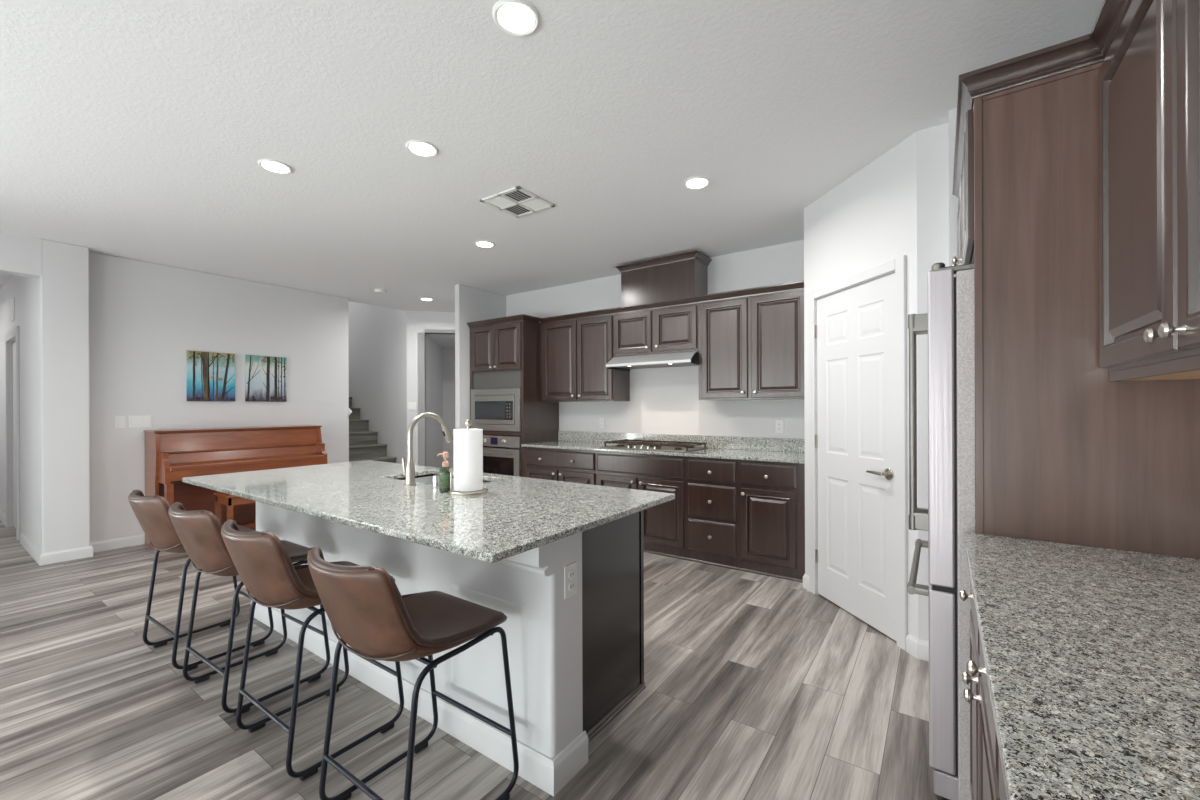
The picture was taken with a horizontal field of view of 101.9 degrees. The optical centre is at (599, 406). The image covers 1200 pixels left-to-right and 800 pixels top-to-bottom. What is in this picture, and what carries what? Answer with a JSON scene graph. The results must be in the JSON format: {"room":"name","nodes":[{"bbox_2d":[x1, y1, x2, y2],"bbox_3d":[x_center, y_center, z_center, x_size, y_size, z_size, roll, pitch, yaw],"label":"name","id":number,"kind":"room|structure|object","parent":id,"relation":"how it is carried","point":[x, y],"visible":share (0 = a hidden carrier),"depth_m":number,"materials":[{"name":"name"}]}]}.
{"room":"kitchen","nodes":[
{"label":"kitchen","id":0,"kind":"room"},
{"bbox_2d":[0,275,39,550],"bbox_3d":[-6.837,-0.033,4.732,3.970,2.743,1.650,0,0,35],"label":"wall","id":1,"kind":"structure","parent":0,"point":[24,290],"depth_m":4.67,"materials":[{"name":"white paint"}]},
{"bbox_2d":[0,510,4,524],"bbox_3d":[-7.256,1.293,5.880,1.560,0.095,0.015,0,0,35],"label":"baseboard","id":2,"kind":"structure","parent":1,"relation":"attached to","point":[2,515],"depth_m":5.62,"materials":[{"name":"white wood"}]},
{"bbox_2d":[5,326,19,540],"bbox_3d":[-6.204,0.267,5.138,1.000,2.140,0.020,0,0,35],"label":"trim","id":3,"kind":"structure","parent":1,"relation":"attached to","point":[14,333],"depth_m":4.88,"materials":[{"name":"white wood"}]},
{"bbox_2d":[11,297,14,321],"bbox_3d":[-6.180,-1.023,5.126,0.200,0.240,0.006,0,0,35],"label":"door chime","id":4,"kind":"object","parent":1,"relation":"attached to","point":[12,299],"visible":1,"depth_m":5.12,"materials":[{"name":"white plastic"}]},
{"bbox_2d":[13,342,15,527],"bbox_3d":[-6.170,0.312,5.187,0.820,2.030,0.040,0,0,35],"label":"door","id":5,"kind":"structure","parent":1,"relation":"in","point":[14,391],"depth_m":5.33,"materials":[{"name":"white wood"}]},
{"bbox_2d":[20,533,92,565],"bbox_3d":[-5.091,1.285,4.548,1.215,0.095,0.315,0,0,35],"label":"baseboard","id":6,"kind":"structure","parent":1,"relation":"attached to","point":[87,551],"depth_m":4.22,"materials":[{"name":"white wood"}]},
{"bbox_2d":[0,231,89,553],"bbox_3d":[-5.803,-0.036,2.626,0.140,2.743,4.245,0,0,35],"label":"wall","id":7,"kind":"structure","parent":0,"point":[62,269],"depth_m":4.18,"materials":[{"name":"white paint"}]},
{"bbox_2d":[89,252,348,541],"bbox_3d":[-4.028,-0.042,5.423,0.140,2.743,2.405,0,0,35],"label":"wall","id":8,"kind":"structure","parent":0,"point":[145,317],"depth_m":4.96,"materials":[{"name":"white paint"}]},
{"bbox_2d":[90,534,144,552],"bbox_3d":[-3.959,1.281,5.379,0.015,0.095,2.374,0,0,35],"label":"baseboard","id":9,"kind":"structure","parent":8,"relation":"attached to","point":[116,543],"depth_m":4.57,"materials":[{"name":"white wood"}]},
{"bbox_2d":[115,416,125,427],"bbox_3d":[-4.520,0.146,4.588,0.010,0.115,0.075,0,0,35],"label":"light switch","id":10,"kind":"object","parent":8,"relation":"attached to","point":[120,421],"visible":1,"depth_m":4.59,"materials":[{"name":"white plastic"}]},
{"bbox_2d":[128,415,150,427],"bbox_3d":[-4.440,0.145,4.702,0.010,0.115,0.165,0,0,35],"label":"light switch","id":11,"kind":"object","parent":8,"relation":"attached to","point":[133,421],"visible":1,"depth_m":4.69,"materials":[{"name":"white plastic"}]},
{"bbox_2d":[187,350,234,400],"bbox_3d":[-4.113,-0.316,5.159,0.022,0.520,0.415,0,0,35],"label":"canvas painting","id":12,"kind":"object","parent":8,"relation":"attached to","point":[210,375],"visible":1,"depth_m":5.14,"materials":[{"name":"multicoloured fabric"}]},
{"bbox_2d":[245,355,286,401],"bbox_3d":[-3.820,-0.317,5.577,0.022,0.520,0.413,0,0,35],"label":"canvas painting","id":13,"kind":"object","parent":8,"relation":"attached to","point":[265,376],"visible":1,"depth_m":5.56,"materials":[{"name":"multicoloured fabric"}]},
{"bbox_2d":[348,301,406,463],"bbox_3d":[-4.733,-1.318,7.962,3.920,5.300,1.180,0,0,35],"label":"wall","id":14,"kind":"structure","parent":0,"point":[377,335],"depth_m":7.63,"materials":[{"name":"white paint"}]},
{"bbox_2d":[406,311,454,465],"bbox_3d":[-1.557,-0.051,7.527,2.687,2.743,0.120,0,0,-10],"label":"wall","id":15,"kind":"structure","parent":0,"point":[417,321],"depth_m":7.26,"materials":[{"name":"white paint"}]},
{"bbox_2d":[408,402,415,409],"bbox_3d":[-2.800,-0.005,7.241,0.115,0.115,0.010,0,0,-10],"label":"light switch","id":16,"kind":"object","parent":15,"relation":"attached to","point":[411,405],"visible":1,"depth_m":7.24,"materials":[{"name":"white plastic"}]},
{"bbox_2d":[417,332,454,468],"bbox_3d":[-1.987,-0.050,8.374,1.825,2.743,1.938,0,0,-10],"label":"wall","id":17,"kind":"structure","parent":0,"point":[439,365],"depth_m":8.49,"materials":[{"name":"white paint"}]},
{"bbox_2d":[425,329,454,347],"bbox_3d":[-1.933,-1.133,8.334,1.725,0.050,1.838,0,0,-10],"label":"ceiling","id":18,"kind":"structure","parent":0,"point":[445,339],"depth_m":7.92,"materials":[{"name":"white paint"}]},
{"bbox_2d":[0,520,948,799],"bbox_3d":[-2.940,1.385,4.320,11.420,0.120,12.700,0,0,35],"label":"floor","id":19,"kind":"structure","parent":0,"point":[759,687],"depth_m":2.16,"materials":[{"name":"grey wood"}]},
{"bbox_2d":[128,490,273,670],"bbox_3d":[-2.186,0.879,2.659,0.472,0.887,0.553,0,0,33],"label":"counter stool","id":20,"kind":"object","parent":19,"relation":"on","point":[151,512],"visible":0.62,"depth_m":2.44,"materials":[{"name":"leather"}]},
{"bbox_2d":[213,492,255,521],"bbox_3d":[-3.395,1.079,4.944,0.360,0.495,0.760,0,0,35],"label":"piano bench","id":21,"kind":"object","parent":19,"relation":"on","point":[229,500],"visible":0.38,"depth_m":4.63,"materials":[{"name":"brown wood"}]},
{"bbox_2d":[143,425,326,547],"bbox_3d":[-3.764,0.777,5.168,0.564,1.102,1.491,0,0,35],"label":"upright piano","id":22,"kind":"object","parent":19,"relation":"on","point":[171,455],"visible":0.63,"depth_m":4.90,"materials":[{"name":"brown wood"}]},
{"bbox_2d":[168,443,315,453],"bbox_3d":[-3.838,0.437,5.218,0.340,0.022,1.419,0,0,35],"label":"fallboard","id":23,"kind":"object","parent":22,"relation":"attached to","point":[224,449],"depth_m":5.07,"materials":[{"name":"brown wood"}]},
{"bbox_2d":[168,502,329,715],"bbox_3d":[-1.673,0.878,2.312,0.472,0.887,0.553,0,0,33],"label":"counter stool","id":24,"kind":"object","parent":19,"relation":"on","point":[198,531],"visible":0.69,"depth_m":2.10,"materials":[{"name":"leather"}]},
{"bbox_2d":[221,519,403,780],"bbox_3d":[-1.162,0.876,1.954,0.472,0.887,0.553,0,0,35],"label":"counter stool","id":25,"kind":"object","parent":19,"relation":"on","point":[261,560],"visible":0.68,"depth_m":1.73,"materials":[{"name":"leather"}]},
{"bbox_2d":[349,397,396,462],"bbox_3d":[-4.083,0.306,7.511,2.837,2.046,0.930,0,0,35],"label":"staircase","id":26,"kind":"structure","parent":19,"relation":"on","point":[363,445],"depth_m":7.45,"materials":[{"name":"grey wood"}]},
{"bbox_2d":[307,546,518,799],"bbox_3d":[-0.619,0.874,1.587,0.472,0.887,0.553,0,0,35],"label":"counter stool","id":27,"kind":"object","parent":19,"relation":"on","point":[365,606],"visible":1,"depth_m":1.42,"materials":[{"name":"brown leather"}]},
{"bbox_2d":[251,474,645,796],"bbox_3d":[-0.979,0.875,2.651,2.504,0.887,0.816,0,0,35],"label":"kitchen island","id":28,"kind":"object","parent":19,"relation":"on","point":[576,662],"visible":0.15,"depth_m":1.93,"materials":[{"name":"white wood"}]},
{"bbox_2d":[182,460,674,562],"bbox_3d":[-1.030,0.418,2.520,2.580,0.026,1.115,0,0,35],"label":"island countertop","id":29,"kind":"structure","parent":28,"relation":"on","point":[517,515],"depth_m":2.04,"materials":[{"name":"stone"}]},
{"bbox_2d":[402,412,452,485],"bbox_3d":[-0.902,0.217,2.581,0.273,0.374,0.088,0,0,-40],"label":"kitchen faucet","id":30,"kind":"object","parent":29,"relation":"on","point":[409,471],"visible":1,"depth_m":2.50,"materials":[{"name":"silver metal"}]},
{"bbox_2d":[432,475,438,488],"bbox_3d":[-0.813,0.373,2.420,0.044,0.061,0.044,0,0,35],"label":"air gap cap","id":31,"kind":"object","parent":29,"relation":"on","point":[435,477],"visible":0.75,"depth_m":2.40,"materials":[{"name":"silver metal"}]},
{"bbox_2d":[437,452,449,491],"bbox_3d":[-0.735,0.310,2.316,0.063,0.188,0.060,0,0,35],"label":"soap bottle","id":32,"kind":"object","parent":29,"relation":"on","point":[444,474],"visible":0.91,"depth_m":2.29,"materials":[{"name":"green glass"}]},
{"bbox_2d":[405,476,484,486],"bbox_3d":[-0.895,0.534,2.764,0.704,0.181,0.374,0,0,35],"label":"sink","id":33,"kind":"object","parent":29,"relation":"in","point":[429,479],"visible":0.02,"depth_m":3.06,"materials":[{"name":"metal"}]},
{"bbox_2d":[448,420,488,495],"bbox_3d":[-0.617,0.232,2.282,0.184,0.342,0.184,0,0,35],"label":"paper towel holder","id":34,"kind":"object","parent":29,"relation":"on","point":[468,423],"visible":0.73,"depth_m":2.23,"materials":[{"name":"silver metal"}]},
{"bbox_2d":[454,429,482,491],"bbox_3d":[-0.617,0.247,2.282,0.132,0.280,0.132,0,0,35],"label":"paper towel roll","id":35,"kind":"object","parent":34,"relation":"on","point":[468,444],"visible":0.99,"depth_m":2.23,"materials":[{"name":"white paper"}]},
{"bbox_2d":[564,562,576,598],"bbox_3d":[-0.103,0.620,1.740,0.010,0.115,0.070,0,0,35],"label":"power outlet","id":36,"kind":"object","parent":28,"relation":"attached to","point":[570,571],"visible":1,"depth_m":1.73,"materials":[{"name":"white plastic"}]},
{"bbox_2d":[568,570,574,578],"bbox_3d":[-0.102,0.599,1.739,0.004,0.033,0.033,0,0,35],"label":"receptacle","id":37,"kind":"object","parent":36,"relation":"attached to","point":[571,573],"depth_m":1.74,"materials":[{"name":"white plastic"}]},
{"bbox_2d":[568,581,574,590],"bbox_3d":[-0.101,0.641,1.739,0.004,0.033,0.033,0,0,35],"label":"receptacle","id":38,"kind":"object","parent":36,"relation":"attached to","point":[571,584],"depth_m":1.74,"materials":[{"name":"white plastic"}]},
{"bbox_2d":[467,314,558,476],"bbox_3d":[-1.010,0.166,5.729,0.912,2.306,0.649,0,0,35],"label":"tall cabinet","id":39,"kind":"object","parent":19,"relation":"on","point":[505,352],"visible":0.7,"depth_m":5.43,"materials":[{"name":"brown wood"}]},
{"bbox_2d":[471,388,520,431],"bbox_3d":[-1.110,0.036,5.625,0.793,0.475,0.338,0,0,35],"label":"microwave","id":40,"kind":"object","parent":39,"relation":"in","point":[491,409],"visible":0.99,"depth_m":5.46,"materials":[{"name":"metal"}]},
{"bbox_2d":[483,434,520,476],"bbox_3d":[-1.079,0.646,5.666,0.793,0.635,0.537,0,0,35],"label":"oven","id":41,"kind":"object","parent":39,"relation":"in","point":[502,461],"visible":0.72,"depth_m":5.41,"materials":[{"name":"metal"}]},
{"bbox_2d":[524,447,595,484],"bbox_3d":[-0.273,0.873,5.215,0.965,0.886,0.649,0,0,35],"label":"base cabinet","id":42,"kind":"object","parent":19,"relation":"on","point":[566,465],"visible":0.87,"depth_m":4.95,"materials":[{"name":"brown wood"}]},
{"bbox_2d":[521,431,804,463],"bbox_3d":[0.516,0.354,4.668,2.883,0.143,0.639,0,0,35],"label":"countertop","id":43,"kind":"structure","parent":42,"relation":"on","point":[786,450],"depth_m":4.50,"materials":[{"name":"stone"}]},
{"bbox_2d":[600,439,707,452],"bbox_3d":[0.513,0.369,4.671,0.902,0.061,0.500,0,0,35],"label":"gas cooktop","id":44,"kind":"object","parent":43,"relation":"in","point":[673,446],"visible":1,"depth_m":4.57,"materials":[{"name":"metal"}]},
{"bbox_2d":[596,451,686,559],"bbox_3d":[0.509,0.870,4.667,0.945,0.886,0.649,0,0,35],"label":"base cabinet","id":45,"kind":"object","parent":19,"relation":"on","point":[664,524],"visible":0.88,"depth_m":4.32,"materials":[{"name":"brown wood"}]},
{"bbox_2d":[686,457,738,569],"bbox_3d":[1.083,0.868,4.266,0.455,0.886,0.649,0,0,35],"label":"base cabinet","id":46,"kind":"object","parent":19,"relation":"on","point":[712,516],"visible":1,"depth_m":4.02,"materials":[{"name":"brown wood"}]},
{"bbox_2d":[738,460,804,582],"bbox_3d":[1.483,0.867,3.985,0.523,0.886,0.649,0,0,35],"label":"base cabinet","id":47,"kind":"object","parent":19,"relation":"on","point":[771,495],"visible":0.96,"depth_m":3.74,"materials":[{"name":"brown wood"}]},
{"bbox_2d":[906,262,974,799],"bbox_3d":[1.613,0.404,1.819,0.774,1.770,0.910,0,0,35],"label":"refrigerator","id":48,"kind":"object","parent":19,"relation":"on","point":[949,322],"visible":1,"depth_m":1.60,"materials":[{"name":"metal"}]},
{"bbox_2d":[959,581,980,799],"bbox_3d":[1.277,0.868,1.175,0.657,0.886,0.459,0,0,35],"label":"base cabinet","id":49,"kind":"object","parent":19,"relation":"on","point":[974,630],"visible":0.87,"depth_m":1.33,"materials":[{"name":"brown wood"}]},
{"bbox_2d":[963,640,999,799],"bbox_3d":[1.013,0.869,0.798,0.657,0.886,0.459,0,0,35],"label":"base cabinet","id":50,"kind":"object","parent":19,"relation":"on","point":[988,743],"visible":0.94,"depth_m":0.97,"materials":[{"name":"brown wood"}]},
{"bbox_2d":[999,753,1006,799],"bbox_3d":[0.749,0.869,0.421,0.657,0.886,0.459,0,0,35],"label":"base cabinet","id":51,"kind":"object","parent":19,"relation":"on","point":[1002,791],"visible":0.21,"depth_m":0.72,"materials":[{"name":"brown wood"}]},
{"bbox_2d":[952,34,1199,558],"bbox_3d":[1.674,0.137,1.749,0.661,2.344,1.011,0,0,35],"label":"refrigerator surround","id":52,"kind":"object","parent":19,"relation":"on","point":[1065,453],"visible":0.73,"depth_m":1.43,"materials":[{"name":"brown wood"}]},
{"bbox_3d":[0.485,0.870,0.044,0.657,0.886,0.459,0,0,35],"label":"base cabinet","id":53,"kind":"object","parent":19,"relation":"on","visible":0},
{"bbox_2d":[963,532,1199,799],"bbox_3d":[0.878,0.360,0.593,0.642,0.128,1.876,0,0,35],"label":"countertop","id":54,"kind":"structure","parent":53,"relation":"on","point":[1091,655],"depth_m":0.75,"materials":[{"name":"stone"}]},
{"bbox_2d":[455,284,505,428],"bbox_3d":[-0.543,-0.055,7.271,0.080,2.743,3.910,0,0,35],"label":"wall","id":55,"kind":"structure","parent":0,"point":[471,304],"depth_m":5.72,"materials":[{"name":"white paint"}]},
{"bbox_2d":[0,0,1103,311],"bbox_3d":[-2.615,-1.479,4.623,11.220,0.120,11.420,0,0,35],"label":"ceiling","id":56,"kind":"structure","parent":0,"point":[140,130],"depth_m":2.43,"materials":[{"name":"white paint"}]},
{"bbox_2d":[257,159,291,173],"bbox_3d":[-1.920,-1.416,2.879,0.172,0.010,0.172,0,0,35],"label":"recessed light","id":57,"kind":"object","parent":56,"relation":"in","point":[271,165],"visible":1,"depth_m":2.87,"materials":[{"name":"white plastic"}]},
{"bbox_2d":[374,289,385,293],"bbox_3d":[-2.677,-1.397,5.930,0.136,0.044,0.136,0,0,35],"label":"smoke detector","id":58,"kind":"object","parent":56,"relation":"attached to","point":[378,291],"visible":1,"depth_m":5.89,"materials":[{"name":"white plastic"}]},
{"bbox_2d":[405,140,437,156],"bbox_3d":[-0.981,-1.420,2.686,0.172,0.010,0.172,0,0,35],"label":"recessed light","id":59,"kind":"object","parent":56,"relation":"in","point":[421,148],"visible":1,"depth_m":2.67,"materials":[{"name":"white plastic"}]},
{"bbox_2d":[420,298,433,300],"bbox_3d":[-2.288,-1.415,6.433,0.172,0.010,0.172,0,0,35],"label":"recessed light","id":60,"kind":"object","parent":56,"relation":"in","point":[423,299],"visible":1,"depth_m":6.42,"materials":[{"name":"white plastic"}]},
{"bbox_2d":[475,241,494,247],"bbox_3d":[-1.009,-1.419,4.268,0.172,0.010,0.172,0,0,35],"label":"recessed light","id":61,"kind":"object","parent":56,"relation":"in","point":[484,244],"visible":1,"depth_m":4.26,"materials":[{"name":"white plastic"}]},
{"bbox_2d":[492,0,539,35],"bbox_3d":[-0.306,-1.422,1.784,0.172,0.010,0.172,0,0,35],"label":"recessed light","id":62,"kind":"object","parent":56,"relation":"in","point":[514,17],"visible":1,"depth_m":1.77,"materials":[{"name":"white plastic"}]},
{"bbox_2d":[480,186,554,217],"bbox_3d":[-0.572,-1.420,3.400,0.370,0.012,0.370,0,0,35],"label":"ceiling vent","id":63,"kind":"object","parent":56,"relation":"in","point":[518,202],"visible":1,"depth_m":3.38,"materials":[{"name":"white plastic"}]},
{"bbox_2d":[683,176,710,188],"bbox_3d":[0.619,-1.425,3.109,0.172,0.010,0.172,0,0,35],"label":"recessed light","id":64,"kind":"object","parent":56,"relation":"in","point":[697,182],"visible":1,"depth_m":3.09,"materials":[{"name":"white plastic"}]},
{"bbox_2d":[506,240,804,448],"bbox_3d":[0.349,-0.058,5.249,3.830,2.743,0.120,0,0,35],"label":"wall","id":65,"kind":"structure","parent":0,"point":[665,400],"depth_m":4.86,"materials":[{"name":"white paint"}]},
{"bbox_2d":[540,308,629,401],"bbox_3d":[-0.189,-0.522,5.330,0.980,0.936,0.359,0,0,35],"label":"upper cabinet","id":66,"kind":"object","parent":65,"relation":"attached to","point":[576,348],"visible":0.98,"depth_m":5.17,"materials":[{"name":"brown wood"}]},
{"bbox_2d":[599,418,604,427],"bbox_3d":[0.021,0.185,5.399,0.070,0.115,0.010,0,0,35],"label":"power outlet","id":67,"kind":"object","parent":65,"relation":"attached to","point":[601,420],"visible":1,"depth_m":5.40,"materials":[{"name":"white plastic"}]},
{"bbox_2d":[611,296,697,356],"bbox_3d":[0.589,-0.748,4.785,0.920,0.491,0.359,0,0,35],"label":"upper cabinet","id":68,"kind":"object","parent":65,"relation":"attached to","point":[667,326],"visible":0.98,"depth_m":4.63,"materials":[{"name":"brown wood"}]},
{"bbox_2d":[606,351,698,370],"bbox_3d":[0.560,-0.438,4.744,0.917,0.122,0.460,0,0,35],"label":"range hood","id":69,"kind":"object","parent":68,"relation":"attached to","point":[626,363],"visible":0.96,"depth_m":4.60,"materials":[{"name":"metal"}]},
{"bbox_2d":[615,250,711,306],"bbox_3d":[0.613,-1.204,4.770,0.874,0.401,0.347,0,0,35],"label":"box","id":70,"kind":"object","parent":65,"relation":"attached to","point":[682,275],"visible":0.86,"depth_m":4.62,"materials":[{"name":"brown wood"}]},
{"bbox_2d":[558,431,804,452],"bbox_3d":[0.694,0.340,4.921,2.883,0.117,0.021,0,0,35],"label":"backsplash","id":71,"kind":"structure","parent":65,"relation":"attached to","point":[722,442],"depth_m":4.66,"materials":[{"name":"stone"}]},
{"bbox_2d":[696,281,803,399],"bbox_3d":[1.371,-0.528,4.237,0.988,0.936,0.359,0,0,35],"label":"upper cabinet","id":72,"kind":"object","parent":65,"relation":"attached to","point":[751,340],"visible":0.94,"depth_m":4.11,"materials":[{"name":"brown wood"}]},
{"bbox_2d":[775,420,783,432],"bbox_3d":[1.586,0.179,4.304,0.070,0.115,0.010,0,0,35],"label":"power outlet","id":73,"kind":"object","parent":65,"relation":"attached to","point":[779,424],"visible":1,"depth_m":4.30,"materials":[{"name":"white plastic"}]},
{"bbox_2d":[804,105,973,641],"bbox_3d":[1.879,-0.063,3.007,0.631,2.743,2.169,0,0,-12],"label":"wall","id":74,"kind":"structure","parent":0,"point":[901,203],"depth_m":2.61,"materials":[{"name":"white paint"}]},
{"bbox_2d":[803,574,808,590],"bbox_3d":[1.491,1.262,3.525,0.044,0.095,0.146,0,0,12],"label":"baseboard","id":75,"kind":"structure","parent":74,"relation":"attached to","point":[805,577],"depth_m":3.50,"materials":[{"name":"white wood"}]},
{"bbox_2d":[814,273,896,640],"bbox_3d":[1.561,0.279,3.034,0.094,2.038,0.735,0,0,-10],"label":"door","id":76,"kind":"structure","parent":74,"relation":"in","point":[854,331],"depth_m":2.98,"materials":[{"name":"white wood"}]},
{"bbox_2d":[808,255,907,650],"bbox_3d":[1.618,0.249,3.038,0.133,2.120,0.859,0,0,-10],"label":"trim","id":77,"kind":"structure","parent":74,"relation":"attached to","point":[897,265],"depth_m":2.65,"materials":[{"name":"white wood"}]},
{"bbox_2d":[906,634,928,660],"bbox_3d":[1.688,1.262,2.520,0.049,0.095,0.194,0,0,-40],"label":"baseboard","id":78,"kind":"structure","parent":74,"relation":"attached to","point":[917,648],"depth_m":2.53,"materials":[{"name":"white wood"}]},
{"bbox_3d":[0.576,-0.059,-0.501,0.120,2.743,6.440,0,0,35],"label":"wall","id":79,"kind":"structure","parent":0,"visible":0},
{"bbox_2d":[1090,0,1199,381],"bbox_3d":[1.207,-0.551,0.829,0.367,0.965,1.100,0,0,35],"label":"upper cabinet","id":80,"kind":"object","parent":79,"relation":"attached to","point":[1149,73],"visible":0.99,"depth_m":1.03,"materials":[{"name":"brown wood"}]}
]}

